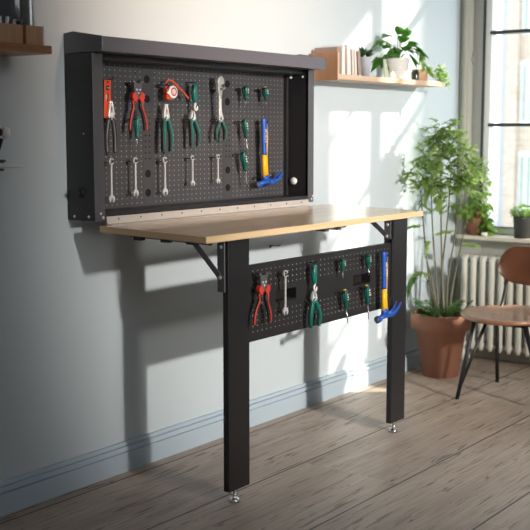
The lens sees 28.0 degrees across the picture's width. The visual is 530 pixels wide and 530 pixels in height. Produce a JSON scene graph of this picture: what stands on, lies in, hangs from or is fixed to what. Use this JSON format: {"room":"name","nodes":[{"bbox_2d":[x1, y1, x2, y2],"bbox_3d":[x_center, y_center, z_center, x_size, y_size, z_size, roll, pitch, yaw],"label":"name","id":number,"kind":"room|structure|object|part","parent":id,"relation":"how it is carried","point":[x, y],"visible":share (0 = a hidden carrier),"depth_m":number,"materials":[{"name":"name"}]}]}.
{"room":"home workshop","nodes":[
{"label":"home workshop","id":0,"kind":"room"},
{"bbox_2d":[0,0,460,480],"bbox_3d":[-0.792,-0.720,3.380,0.150,3.000,6.260,5,9,37],"label":"wall","id":1,"kind":"structure","parent":0,"point":[106,339],"depth_m":3.92,"materials":[{"name":"paint"}]},
{"bbox_2d":[0,127,10,148],"bbox_3d":[-0.821,-0.374,3.166,0.125,0.077,0.033,0,7,0],"label":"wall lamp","id":2,"kind":"object","parent":1,"relation":"attached to","point":[5,133],"visible":1,"depth_m":3.16,"materials":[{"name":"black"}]},
{"bbox_2d":[0,165,27,170],"bbox_3d":[-0.899,-0.278,3.081,0.100,0.015,0.471,5,9,37],"label":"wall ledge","id":3,"kind":"object","parent":1,"relation":"attached to","point":[1,167],"visible":1,"depth_m":3.19,"materials":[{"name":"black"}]},
{"bbox_3d":[-0.791,-0.290,3.156,0.008,0.010,0.221,5,9,37],"label":"rod","id":4,"kind":"part","parent":3,"relation":"part of","materials":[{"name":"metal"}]},
{"bbox_2d":[0,42,51,56],"bbox_3d":[-1.042,-0.588,2.771,0.199,0.028,1.100,5,9,37],"label":"wooden shelf","id":5,"kind":"object","parent":1,"relation":"attached to","point":[7,49],"visible":1,"depth_m":3.09,"materials":[{"name":"brown wood"}]},
{"bbox_2d":[0,23,22,42],"bbox_3d":[-0.759,-0.666,3.057,0.058,0.055,0.108,5,9,37],"label":"wooden box","id":6,"kind":"object","parent":5,"relation":"on","point":[13,33],"visible":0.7,"depth_m":3.05,"materials":[{"name":"brown wood"}]},
{"bbox_2d":[0,0,34,25],"bbox_3d":[-0.756,-0.779,3.182,0.120,0.250,0.120,5,9,37],"label":"glass vase","id":7,"kind":"object","parent":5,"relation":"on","point":[20,10],"visible":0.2,"depth_m":3.13,"materials":[{"name":"black glass"}]},
{"bbox_2d":[23,25,43,44],"bbox_3d":[-0.694,-0.676,3.133,0.050,0.056,0.068,5,9,37],"label":"wooden box","id":8,"kind":"object","parent":5,"relation":"on","point":[34,35],"visible":0.64,"depth_m":3.11,"materials":[{"name":"brown wood"}]},
{"bbox_2d":[0,346,420,516],"bbox_3d":[-0.785,0.732,3.429,0.020,0.107,6.060,5,9,37],"label":"baseboard","id":9,"kind":"structure","parent":1,"relation":"attached to","point":[22,491],"depth_m":3.96,"materials":[{"name":"paint"}]},
{"bbox_2d":[308,52,443,87],"bbox_3d":[0.533,-0.886,4.873,0.152,0.115,0.955,5,9,37],"label":"wall shelf","id":10,"kind":"object","parent":1,"relation":"attached to","point":[331,74],"visible":0.85,"depth_m":4.59,"materials":[{"name":"brown wood"}]},
{"bbox_3d":[0.247,-0.840,4.500,0.149,0.115,0.010,5,9,37],"label":"panel","id":11,"kind":"part","parent":10,"relation":"part of","materials":[{"name":"brown wood"}]},
{"bbox_2d":[314,47,340,73],"bbox_3d":[0.265,-0.867,4.515,0.115,0.112,0.028,5,9,37],"label":"book","id":12,"kind":"object","parent":10,"relation":"on","point":[327,49],"visible":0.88,"depth_m":4.49,"materials":[{"name":"brown paper"}]},
{"bbox_2d":[319,46,344,73],"bbox_3d":[0.286,-0.873,4.534,0.115,0.119,0.026,5,9,37],"label":"book","id":13,"kind":"object","parent":10,"relation":"on","point":[342,60],"visible":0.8,"depth_m":4.50,"materials":[{"name":"white paper"}]},
{"bbox_2d":[324,45,350,74],"bbox_3d":[0.312,-0.880,4.571,0.115,0.125,0.036,5,9,37],"label":"book","id":14,"kind":"object","parent":10,"relation":"on","point":[347,47],"visible":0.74,"depth_m":4.54,"materials":[{"name":"white paper"}]},
{"bbox_2d":[345,49,346,73],"bbox_3d":[0.297,-0.870,4.555,0.115,0.108,0.018,5,9,37],"label":"book","id":15,"kind":"object","parent":10,"relation":"on","point":[345,49],"visible":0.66,"depth_m":4.52,"materials":[{"name":"beige paper"}]},
{"bbox_2d":[350,49,354,74],"bbox_3d":[0.332,-0.876,4.596,0.115,0.111,0.028,5,9,37],"label":"book","id":16,"kind":"object","parent":10,"relation":"on","point":[352,50],"visible":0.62,"depth_m":4.56,"materials":[{"name":"beige paper"}]},
{"bbox_2d":[354,49,356,74],"bbox_3d":[0.345,-0.880,4.617,0.115,0.113,0.026,5,9,37],"label":"book","id":17,"kind":"object","parent":10,"relation":"on","point":[355,59],"visible":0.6,"depth_m":4.58,"materials":[{"name":"white paper"}]},
{"bbox_2d":[356,51,360,74],"bbox_3d":[0.363,-0.879,4.637,0.115,0.106,0.036,5,9,37],"label":"book","id":18,"kind":"object","parent":10,"relation":"on","point":[358,58],"visible":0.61,"depth_m":4.60,"materials":[{"name":"brown paper"}]},
{"bbox_2d":[358,45,375,75],"bbox_3d":[0.446,-0.905,4.711,0.101,0.140,0.087,1,7,5],"label":"potted succulent","id":19,"kind":"object","parent":10,"relation":"on","point":[365,61],"visible":0.83,"depth_m":4.69,"materials":[{"name":"green plant"}]},
{"bbox_2d":[360,57,371,75],"bbox_3d":[0.446,-0.878,4.710,0.055,0.086,0.055,5,9,37],"label":"pot","id":20,"kind":"object","parent":19,"relation":"attached to","point":[365,61],"depth_m":4.69,"materials":[{"name":"grey ceramic"}]},
{"bbox_2d":[383,59,388,77],"bbox_3d":[0.586,-0.913,4.963,0.084,0.095,0.022,-5,9,-35],"label":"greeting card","id":21,"kind":"object","parent":10,"relation":"on","point":[385,65],"visible":0.35,"depth_m":4.94,"materials":[{"name":"paper"}]},
{"bbox_2d":[389,71,394,77],"bbox_3d":[0.582,-0.871,4.860,0.031,0.034,0.031,5,9,37],"label":"round ornament","id":22,"kind":"object","parent":10,"relation":"on","point":[392,74],"visible":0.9,"depth_m":4.85,"materials":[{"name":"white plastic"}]},
{"bbox_2d":[371,26,451,88],"bbox_3d":[0.730,-0.979,5.027,0.526,0.285,0.194,-5,9,-34],"label":"philodendron","id":23,"kind":"object","parent":10,"relation":"on","point":[399,65],"visible":0.94,"depth_m":4.94,"materials":[{"name":"green plant"}]},
{"bbox_2d":[387,58,408,78],"bbox_3d":[0.621,-0.916,4.964,0.107,0.098,0.107,5,9,37],"label":"pot","id":24,"kind":"object","parent":23,"relation":"attached to","point":[399,66],"depth_m":4.92,"materials":[{"name":"white ceramic"}]},
{"bbox_2d":[411,69,418,79],"bbox_3d":[0.717,-0.906,5.069,0.038,0.053,0.038,5,9,37],"label":"glass jar","id":25,"kind":"object","parent":10,"relation":"on","point":[415,72],"visible":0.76,"depth_m":5.05,"materials":[{"name":"black glass"}]},
{"bbox_2d":[419,69,427,80],"bbox_3d":[0.759,-0.922,5.174,0.052,0.058,0.044,-2,7,-18],"label":"wooden block","id":26,"kind":"object","parent":10,"relation":"on","point":[423,76],"visible":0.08,"depth_m":5.15,"materials":[{"name":"brown wood"}]},
{"bbox_2d":[0,357,529,529],"bbox_3d":[2.060,1.085,1.433,7.000,0.100,6.260,5,9,37],"label":"floor","id":27,"kind":"structure","parent":0,"point":[463,463],"depth_m":3.73,"materials":[{"name":"brown wood"}]},
{"bbox_2d":[64,31,422,502],"bbox_3d":[-0.015,-0.040,3.883,0.586,1.527,1.370,5,9,37],"label":"workbench","id":28,"kind":"object","parent":27,"relation":"on","point":[90,59],"visible":0.97,"depth_m":3.80,"materials":[{"name":"metal"}]},
{"bbox_3d":[-0.587,-0.415,3.458,0.127,0.540,0.045,5,9,37],"label":"panel","id":29,"kind":"part","parent":28,"relation":"part of","materials":[{"name":"black metal"}]},
{"bbox_2d":[103,80,110,117],"bbox_3d":[-0.531,-0.554,3.549,0.023,0.126,0.034,5,7,37],"label":"spirit level","id":30,"kind":"object","parent":28,"relation":"hanging from","point":[106,83],"visible":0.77,"depth_m":3.54,"materials":[{"name":"orange plastic"}]},
{"bbox_2d":[104,101,117,152],"bbox_3d":[-0.517,-0.462,3.558,0.016,0.173,0.056,5,9,37],"label":"pliers","id":31,"kind":"object","parent":28,"relation":"hanging from","point":[110,121],"visible":1,"depth_m":3.55,"materials":[{"name":"silver metal"}]},
{"bbox_3d":[-0.524,-0.434,3.551,0.016,0.120,0.028,5,9,37],"label":"handle","id":32,"kind":"part","parent":31,"relation":"part of","materials":[{"name":"black rubber"}]},
{"bbox_3d":[-0.507,-0.437,3.573,0.016,0.120,0.026,5,9,37],"label":"handle","id":33,"kind":"part","parent":31,"relation":"part of","materials":[{"name":"black rubber"}]},
{"bbox_2d":[108,158,114,202],"bbox_3d":[-0.519,-0.286,3.587,0.006,0.151,0.027,5,9,37],"label":"wrench","id":34,"kind":"object","parent":28,"relation":"hanging from","point":[111,196],"visible":1,"depth_m":3.58,"materials":[{"name":"metal"}]},
{"bbox_2d":[132,157,138,196],"bbox_3d":[-0.449,-0.305,3.678,0.006,0.136,0.026,5,9,37],"label":"wrench","id":35,"kind":"object","parent":28,"relation":"hanging from","point":[135,190],"visible":1,"depth_m":3.68,"materials":[{"name":"metal"}]},
{"bbox_2d":[134,116,139,144],"bbox_3d":[-0.443,-0.463,3.672,0.020,0.100,0.020,-4,8,-30],"label":"screwdriver","id":36,"kind":"object","parent":28,"relation":"hanging from","point":[136,122],"visible":1,"depth_m":3.67,"materials":[{"name":"green rubber"}]},
{"bbox_2d":[129,80,147,130],"bbox_3d":[-0.439,-0.550,3.659,0.017,0.173,0.090,5,9,37],"label":"pliers","id":37,"kind":"object","parent":28,"relation":"hanging from","point":[136,94],"visible":1,"depth_m":3.65,"materials":[{"name":"metal"}]},
{"bbox_3d":[-0.453,-0.525,3.644,0.015,0.127,0.038,5,9,37],"label":"handle","id":38,"kind":"part","parent":37,"relation":"part of","materials":[{"name":"red rubber"}]},
{"bbox_3d":[-0.426,-0.530,3.679,0.015,0.127,0.040,5,9,37],"label":"handle","id":39,"kind":"part","parent":37,"relation":"part of","materials":[{"name":"red rubber"}]},
{"bbox_2d":[162,157,167,195],"bbox_3d":[-0.358,-0.318,3.798,0.006,0.138,0.026,5,9,37],"label":"wrench","id":40,"kind":"object","parent":28,"relation":"hanging from","point":[164,190],"visible":1,"depth_m":3.80,"materials":[{"name":"metal"}]},
{"bbox_2d":[161,104,173,151],"bbox_3d":[-0.349,-0.488,3.787,0.019,0.171,0.060,5,9,37],"label":"pliers","id":41,"kind":"object","parent":28,"relation":"hanging from","point":[165,123],"visible":1,"depth_m":3.77,"materials":[{"name":"silver metal"}]},
{"bbox_3d":[-0.359,-0.462,3.777,0.019,0.121,0.025,5,9,37],"label":"handle","id":42,"kind":"part","parent":41,"relation":"part of","materials":[{"name":"green rubber"}]},
{"bbox_3d":[-0.342,-0.464,3.800,0.019,0.121,0.035,5,9,37],"label":"handle","id":43,"kind":"part","parent":41,"relation":"part of","materials":[{"name":"green rubber"}]},
{"bbox_3d":[-0.308,-0.087,3.432,0.355,0.027,0.020,5,9,37],"label":"support rail","id":44,"kind":"part","parent":28,"relation":"part of","materials":[{"name":"black metal"}]},
{"bbox_2d":[163,79,188,99],"bbox_3d":[-0.315,-0.628,3.809,0.028,0.074,0.136,5,9,37],"label":"tape measure","id":45,"kind":"object","parent":28,"relation":"hanging from","point":[169,92],"visible":1,"depth_m":3.77,"materials":[{"name":"orange plastic"}]},
{"bbox_2d":[190,155,194,185],"bbox_3d":[-0.267,-0.348,3.915,0.006,0.113,0.022,5,9,37],"label":"wrench","id":46,"kind":"object","parent":28,"relation":"hanging from","point":[191,156],"visible":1,"depth_m":3.91,"materials":[{"name":"metal"}]},
{"bbox_2d":[191,84,197,110],"bbox_3d":[-0.257,-0.614,3.895,0.022,0.099,0.036,5,9,37],"label":"knife","id":47,"kind":"object","parent":28,"relation":"hanging from","point":[194,86],"visible":1,"depth_m":3.88,"materials":[{"name":"green rubber"}]},
{"bbox_3d":[-0.259,-0.629,3.890,0.022,0.069,0.029,5,9,37],"label":"handle","id":48,"kind":"part","parent":47,"relation":"part of","materials":[{"name":"green rubber"}]},
{"bbox_2d":[188,111,200,146],"bbox_3d":[-0.260,-0.500,3.906,0.017,0.133,0.061,5,9,37],"label":"pliers","id":49,"kind":"object","parent":28,"relation":"hanging from","point":[192,123],"visible":1,"depth_m":3.89,"materials":[{"name":"silver metal"}]},
{"bbox_3d":[-0.271,-0.484,3.893,0.017,0.102,0.021,5,9,37],"label":"handle","id":50,"kind":"part","parent":49,"relation":"part of","materials":[{"name":"green rubber"}]},
{"bbox_3d":[-0.253,-0.486,3.916,0.017,0.102,0.039,5,9,37],"label":"handle","id":51,"kind":"part","parent":49,"relation":"part of","materials":[{"name":"green rubber"}]},
{"bbox_2d":[64,31,325,69],"bbox_3d":[-0.200,-0.776,3.888,0.174,0.068,1.266,5,9,37],"label":"hood","id":52,"kind":"object","parent":28,"relation":"attached to","point":[77,45],"depth_m":3.67,"materials":[{"name":"black metal"}]},
{"bbox_3d":[-0.235,-0.735,3.911,0.098,0.018,1.160,5,9,37],"label":"rail","id":53,"kind":"part","parent":28,"relation":"part of","materials":[{"name":"black metal"}]},
{"bbox_3d":[-0.223,-0.220,3.967,0.127,0.026,1.160,5,9,37],"label":"rail","id":54,"kind":"part","parent":28,"relation":"part of","materials":[{"name":"beige wood"}]},
{"bbox_2d":[216,154,219,183],"bbox_3d":[-0.178,-0.364,4.031,0.006,0.111,0.021,5,9,37],"label":"wrench","id":55,"kind":"object","parent":28,"relation":"hanging from","point":[217,155],"visible":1,"depth_m":4.03,"materials":[{"name":"metal"}]},
{"bbox_2d":[215,76,224,121],"bbox_3d":[-0.166,-0.625,4.003,0.017,0.173,0.048,5,9,37],"label":"wrench","id":56,"kind":"object","parent":28,"relation":"hanging from","point":[219,81],"visible":1,"depth_m":3.99,"materials":[{"name":"silver metal"}]},
{"bbox_3d":[-0.166,-0.594,4.002,0.001,0.065,0.010,5,9,37],"label":"recessed panel","id":57,"kind":"part","parent":56,"relation":"part of","materials":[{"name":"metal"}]},
{"bbox_2d":[214,114,226,140],"bbox_3d":[-0.169,-0.525,4.024,0.016,0.109,0.071,5,9,37],"label":"pliers","id":58,"kind":"object","parent":28,"relation":"hanging from","point":[216,129],"visible":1,"depth_m":4.01,"materials":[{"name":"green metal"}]},
{"bbox_3d":[-0.158,-0.513,4.040,0.016,0.080,0.036,5,9,37],"label":"handle","id":59,"kind":"part","parent":58,"relation":"part of","materials":[{"name":"green rubber"}]},
{"bbox_3d":[-0.138,0.006,3.367,0.030,0.162,0.006,5,9,37],"label":"hinge plate","id":60,"kind":"part","parent":28,"relation":"part of","materials":[{"name":"metal"}]},
{"bbox_3d":[-0.093,0.322,3.446,0.023,0.830,0.109,5,9,37],"label":"leg","id":61,"kind":"part","parent":28,"relation":"part of","materials":[{"name":"black metal"}]},
{"bbox_2d":[240,151,247,186],"bbox_3d":[-0.082,-0.374,4.157,0.034,0.141,0.030,-2,7,-15],"label":"screwdriver","id":62,"kind":"object","parent":28,"relation":"hanging from","point":[243,158],"visible":1,"depth_m":4.14,"materials":[{"name":"green plastic"}]},
{"bbox_3d":[-0.082,-0.406,4.154,0.026,0.076,0.026,5,20,37],"label":"handle","id":63,"kind":"part","parent":62,"relation":"part of","materials":[{"name":"green plastic"}]},
{"bbox_2d":[241,119,247,152],"bbox_3d":[-0.079,-0.504,4.147,0.028,0.132,0.028,-1,7,-6],"label":"screwdriver","id":64,"kind":"object","parent":28,"relation":"hanging from","point":[245,123],"visible":1,"depth_m":4.14,"materials":[{"name":"green plastic"}]},
{"bbox_3d":[-0.078,-0.533,4.144,0.024,0.073,0.024,5,19,37],"label":"handle","id":65,"kind":"part","parent":64,"relation":"part of","materials":[{"name":"green plastic"}]},
{"bbox_2d":[242,86,248,104],"bbox_3d":[-0.075,-0.657,4.130,0.026,0.076,0.027,-4,8,-30],"label":"screwdriver","id":66,"kind":"object","parent":28,"relation":"hanging from","point":[245,92],"visible":1,"depth_m":4.12,"materials":[{"name":"green plastic"}]},
{"bbox_3d":[-0.076,-0.670,4.130,0.026,0.050,0.026,5,12,37],"label":"handle","id":67,"kind":"part","parent":66,"relation":"part of","materials":[{"name":"green plastic"}]},
{"bbox_2d":[100,204,422,243],"bbox_3d":[0.047,-0.161,3.841,0.453,0.030,1.339,5,9,37],"label":"countertop","id":68,"kind":"structure","parent":28,"relation":"on","point":[230,227],"depth_m":3.63,"materials":[{"name":"brown wood"}]},
{"bbox_2d":[253,271,271,324],"bbox_3d":[-0.009,0.106,3.464,0.017,0.170,0.096,5,9,37],"label":"pliers","id":69,"kind":"object","parent":28,"relation":"hanging from","point":[262,288],"visible":1,"depth_m":3.45,"materials":[{"name":"metal"}]},
{"bbox_3d":[-0.023,0.131,3.451,0.015,0.124,0.046,5,9,37],"label":"handle","id":70,"kind":"part","parent":69,"relation":"part of","materials":[{"name":"red rubber"}]},
{"bbox_3d":[0.006,0.127,3.489,0.015,0.124,0.038,5,9,37],"label":"handle","id":71,"kind":"part","parent":69,"relation":"part of","materials":[{"name":"red rubber"}]},
{"bbox_2d":[262,87,268,105],"bbox_3d":[0.001,-0.672,4.231,0.027,0.076,0.028,-4,8,-30],"label":"screwdriver","id":72,"kind":"object","parent":28,"relation":"hanging from","point":[265,92],"visible":1,"depth_m":4.22,"materials":[{"name":"green plastic"}]},
{"bbox_3d":[0.001,-0.684,4.231,0.026,0.048,0.026,5,16,37],"label":"handle","id":73,"kind":"part","parent":72,"relation":"part of","materials":[{"name":"green plastic"}]},
{"bbox_2d":[254,119,283,188],"bbox_3d":[0.017,-0.449,4.274,0.028,0.276,0.170,5,9,37],"label":"hammer","id":74,"kind":"object","parent":28,"relation":"hanging from","point":[266,180],"visible":1,"depth_m":4.24,"materials":[{"name":"blue rubber"}]},
{"bbox_2d":[282,270,287,314],"bbox_3d":[0.068,0.093,3.568,0.006,0.154,0.028,5,9,37],"label":"wrench","id":75,"kind":"object","parent":28,"relation":"hanging from","point":[285,308],"visible":1,"depth_m":3.56,"materials":[{"name":"metal"}]},
{"bbox_3d":[0.135,-0.533,4.405,0.127,0.540,0.053,5,9,37],"label":"panel","id":76,"kind":"part","parent":28,"relation":"part of","materials":[{"name":"black metal"}]},
{"bbox_2d":[310,264,316,291],"bbox_3d":[0.172,0.046,3.701,0.022,0.099,0.036,5,9,37],"label":"knife","id":77,"kind":"object","parent":28,"relation":"hanging from","point":[313,272],"visible":1,"depth_m":3.69,"materials":[{"name":"green rubber"}]},
{"bbox_2d":[308,291,321,328],"bbox_3d":[0.175,0.154,3.718,0.017,0.130,0.074,5,9,37],"label":"pliers","id":78,"kind":"object","parent":28,"relation":"hanging from","point":[313,303],"visible":1,"depth_m":3.70,"materials":[{"name":"silver metal"}]},
{"bbox_3d":[0.163,0.171,3.703,0.017,0.100,0.028,5,9,37],"label":"handle","id":79,"kind":"part","parent":78,"relation":"part of","materials":[{"name":"green rubber"}]},
{"bbox_3d":[0.184,0.168,3.732,0.017,0.100,0.045,5,9,37],"label":"handle","id":80,"kind":"part","parent":78,"relation":"part of","materials":[{"name":"green rubber"}]},
{"bbox_2d":[339,258,345,278],"bbox_3d":[0.281,0.015,3.840,0.024,0.078,0.024,2,7,15],"label":"screwdriver","id":81,"kind":"object","parent":28,"relation":"hanging from","point":[341,264],"visible":1,"depth_m":3.83,"materials":[{"name":"green plastic"}]},
{"bbox_3d":[0.280,-0.001,3.838,0.022,0.046,0.022,5,13,37],"label":"handle","id":82,"kind":"part","parent":81,"relation":"part of","materials":[{"name":"green plastic"}]},
{"bbox_2d":[342,289,348,322],"bbox_3d":[0.293,0.151,3.874,0.028,0.129,0.027,-1,7,-10],"label":"screwdriver","id":83,"kind":"object","parent":28,"relation":"hanging from","point":[345,297],"visible":1,"depth_m":3.86,"materials":[{"name":"green plastic"}]},
{"bbox_3d":[0.293,0.124,3.872,0.022,0.070,0.022,5,19,37],"label":"handle","id":84,"kind":"part","parent":83,"relation":"part of","materials":[{"name":"green plastic"}]},
{"bbox_2d":[363,285,369,318],"bbox_3d":[0.382,0.140,3.993,0.028,0.135,0.027,-2,7,-17],"label":"screwdriver","id":85,"kind":"object","parent":28,"relation":"hanging from","point":[366,291],"visible":1,"depth_m":3.98,"materials":[{"name":"green plastic"}]},
{"bbox_3d":[0.383,0.111,3.990,0.024,0.071,0.024,5,17,37],"label":"handle","id":86,"kind":"part","parent":85,"relation":"part of","materials":[{"name":"green plastic"}]},
{"bbox_2d":[365,254,370,275],"bbox_3d":[0.386,0.000,3.979,0.025,0.083,0.026,-4,8,-30],"label":"screwdriver","id":87,"kind":"object","parent":28,"relation":"hanging from","point":[367,260],"visible":1,"depth_m":3.97,"materials":[{"name":"green plastic"}]},
{"bbox_3d":[0.386,-0.016,3.978,0.024,0.050,0.024,5,16,37],"label":"handle","id":88,"kind":"part","parent":87,"relation":"part of","materials":[{"name":"green plastic"}]},
{"bbox_3d":[0.483,-0.095,4.182,0.030,0.162,0.006,5,9,37],"label":"hinge plate","id":89,"kind":"part","parent":28,"relation":"part of","materials":[{"name":"metal"}]},
{"bbox_2d":[374,252,401,322],"bbox_3d":[0.476,0.081,4.101,0.028,0.272,0.170,5,9,37],"label":"hammer","id":90,"kind":"object","parent":28,"relation":"hanging from","point":[385,313],"visible":1,"depth_m":4.07,"materials":[{"name":"blue rubber"}]},
{"bbox_3d":[0.528,0.221,4.262,0.023,0.830,0.109,5,9,37],"label":"leg","id":91,"kind":"part","parent":28,"relation":"part of","materials":[{"name":"black metal"}]},
{"bbox_2d":[399,116,487,378],"bbox_3d":[0.876,-0.085,5.234,0.446,1.281,0.314,1,7,8],"label":"potted tree","id":92,"kind":"object","parent":27,"relation":"on","point":[441,330],"visible":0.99,"depth_m":5.20,"materials":[{"name":"green plant"}]},
{"bbox_3d":[0.877,0.394,5.301,0.300,0.315,0.300,5,9,37],"label":"pot","id":93,"kind":"part","parent":92,"relation":"part of","materials":[{"name":"ceramic"}]},
{"bbox_2d":[455,246,529,398],"bbox_3d":[1.125,0.275,4.817,0.469,0.676,0.517,5,9,37],"label":"dining chair","id":94,"kind":"object","parent":27,"relation":"on","point":[513,266],"visible":1,"depth_m":4.93,"materials":[{"name":"brown wood"}]},
{"bbox_3d":[0.909,0.429,4.812,0.088,0.369,0.018,0,7,3],"label":"leg","id":95,"kind":"part","parent":94,"relation":"part of","materials":[{"name":"black metal"}]},
{"bbox_3d":[1.111,0.233,4.809,0.450,0.033,0.497,5,9,37],"label":"seat","id":96,"kind":"part","parent":94,"relation":"part of","materials":[{"name":"brown wood"}]},
{"bbox_3d":[1.111,0.395,5.083,0.018,0.372,0.146,2,7,17],"label":"leg","id":97,"kind":"part","parent":94,"relation":"part of","materials":[{"name":"black rubber"}]},
{"bbox_3d":[1.275,0.013,4.941,0.380,0.186,0.088,5,9,37],"label":"backrest","id":98,"kind":"part","parent":94,"relation":"part of","materials":[{"name":"brown leather"}]},
{"bbox_3d":[1.178,0.452,4.628,0.134,0.372,0.018,6,10,42],"label":"leg","id":99,"kind":"part","parent":94,"relation":"part of","materials":[{"name":"black rubber"}]},
{"bbox_2d":[460,253,529,359],"bbox_3d":[1.436,0.256,5.393,0.955,0.564,0.106,5,9,37],"label":"radiator","id":100,"kind":"object","parent":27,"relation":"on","point":[482,283],"visible":0.61,"depth_m":5.54,"materials":[{"name":"metal"}]},
{"bbox_2d":[454,0,529,307],"bbox_3d":[3.887,-0.752,3.640,7.000,3.000,0.200,5,9,37],"label":"wall","id":101,"kind":"structure","parent":0,"point":[493,248],"depth_m":5.66,"materials":[{"name":"grey paint"}]},
{"bbox_2d":[458,0,470,232],"bbox_3d":[1.058,-1.330,5.582,0.038,2.335,0.022,5,9,37],"label":"trim","id":102,"kind":"structure","parent":101,"relation":"attached to","point":[466,7],"depth_m":5.62,"materials":[{"name":"paint"}]},
{"bbox_2d":[456,233,529,242],"bbox_3d":[1.601,-0.114,5.360,1.330,0.020,0.240,5,9,37],"label":"windowsill","id":103,"kind":"structure","parent":101,"relation":"attached to","point":[496,237],"depth_m":5.55,"materials":[{"name":"stone"}]},
{"bbox_2d":[451,160,497,235],"bbox_3d":[1.110,-0.345,5.613,0.252,0.415,0.174,-1,7,-6],"label":"potted plant","id":104,"kind":"object","parent":103,"relation":"on","point":[475,225],"visible":0.85,"depth_m":5.61,"materials":[{"name":"green plant"}]},
{"bbox_3d":[1.116,-0.209,5.666,0.104,0.092,0.104,5,9,37],"label":"pot","id":105,"kind":"part","parent":104,"relation":"part of","materials":[{"name":"ceramic"}]},
{"bbox_2d":[508,203,529,238],"bbox_3d":[1.336,-0.230,5.479,0.174,0.178,0.178,-3,8,-19],"label":"potted herb","id":106,"kind":"object","parent":103,"relation":"on","point":[521,223],"visible":1,"depth_m":5.44,"materials":[{"name":"green plant"}]},
{"bbox_2d":[513,216,529,238],"bbox_3d":[1.336,-0.196,5.482,0.110,0.112,0.110,5,9,37],"label":"pot","id":107,"kind":"object","parent":106,"relation":"attached to","point":[521,224],"depth_m":5.44,"materials":[{"name":"grey ceramic"}]},
{"bbox_2d":[465,346,529,363],"bbox_3d":[3.829,0.698,3.730,6.983,0.100,0.015,5,9,37],"label":"baseboard","id":108,"kind":"structure","parent":101,"relation":"attached to","point":[512,357],"depth_m":5.64,"materials":[{"name":"paint"}]},
{"bbox_2d":[470,0,529,234],"bbox_3d":[1.613,-1.120,5.276,1.240,1.995,0.100,5,9,37],"label":"window","id":109,"kind":"structure","parent":101,"relation":"in","point":[484,53],"depth_m":5.63,"materials":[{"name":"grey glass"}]},
{"bbox_3d":[1.102,-1.098,5.624,0.012,0.065,0.032,5,9,37],"label":"handle","id":110,"kind":"part","parent":109,"relation":"part of","materials":[{"name":"metal"}]},
{"bbox_3d":[1.623,-1.088,5.294,1.116,1.923,0.055,5,9,37],"label":"sash","id":111,"kind":"part","parent":109,"relation":"part of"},
{"label":"outside","id":112,"kind":"structure","parent":0,"visible":0},
{"bbox_2d":[491,191,496,225],"bbox_3d":[15.180,-0.346,37.140,75.000,0.100,66.300,5,9,37],"label":"street","id":113,"kind":"structure","parent":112,"point":[494,193],"depth_m":60.82,"materials":[{"name":"white"}]},
{"bbox_2d":[496,0,529,226],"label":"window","id":114,"kind":"structure","parent":113,"relation":"on","point":[513,188],"depth_m":43.86,"materials":[{"name":"brick"}]},
{"bbox_3d":[10.638,-3.376,44.061,0.220,2.300,0.020,5,9,37],"label":"pane","id":115,"kind":"part","parent":114,"relation":"part of","materials":[{"name":"clear glass"}]},
{"bbox_3d":[10.638,-7.047,43.603,0.220,2.300,0.020,5,9,37],"label":"pane","id":116,"kind":"part","parent":114,"relation":"part of","materials":[{"name":"clear glass"}]},
{"bbox_3d":[10.638,-10.719,43.145,0.220,2.300,0.020,5,9,37],"label":"pane","id":117,"kind":"part","parent":114,"relation":"part of","materials":[{"name":"clear glass"}]},
{"bbox_3d":[10.877,-3.353,43.881,0.220,2.300,0.020,5,9,37],"label":"pane","id":118,"kind":"part","parent":114,"relation":"part of","materials":[{"name":"clear glass"}]},
{"bbox_3d":[10.877,-7.025,43.423,0.220,2.300,0.020,5,9,37],"label":"pane","id":119,"kind":"part","parent":114,"relation":"part of","materials":[{"name":"clear glass"}]}
]}

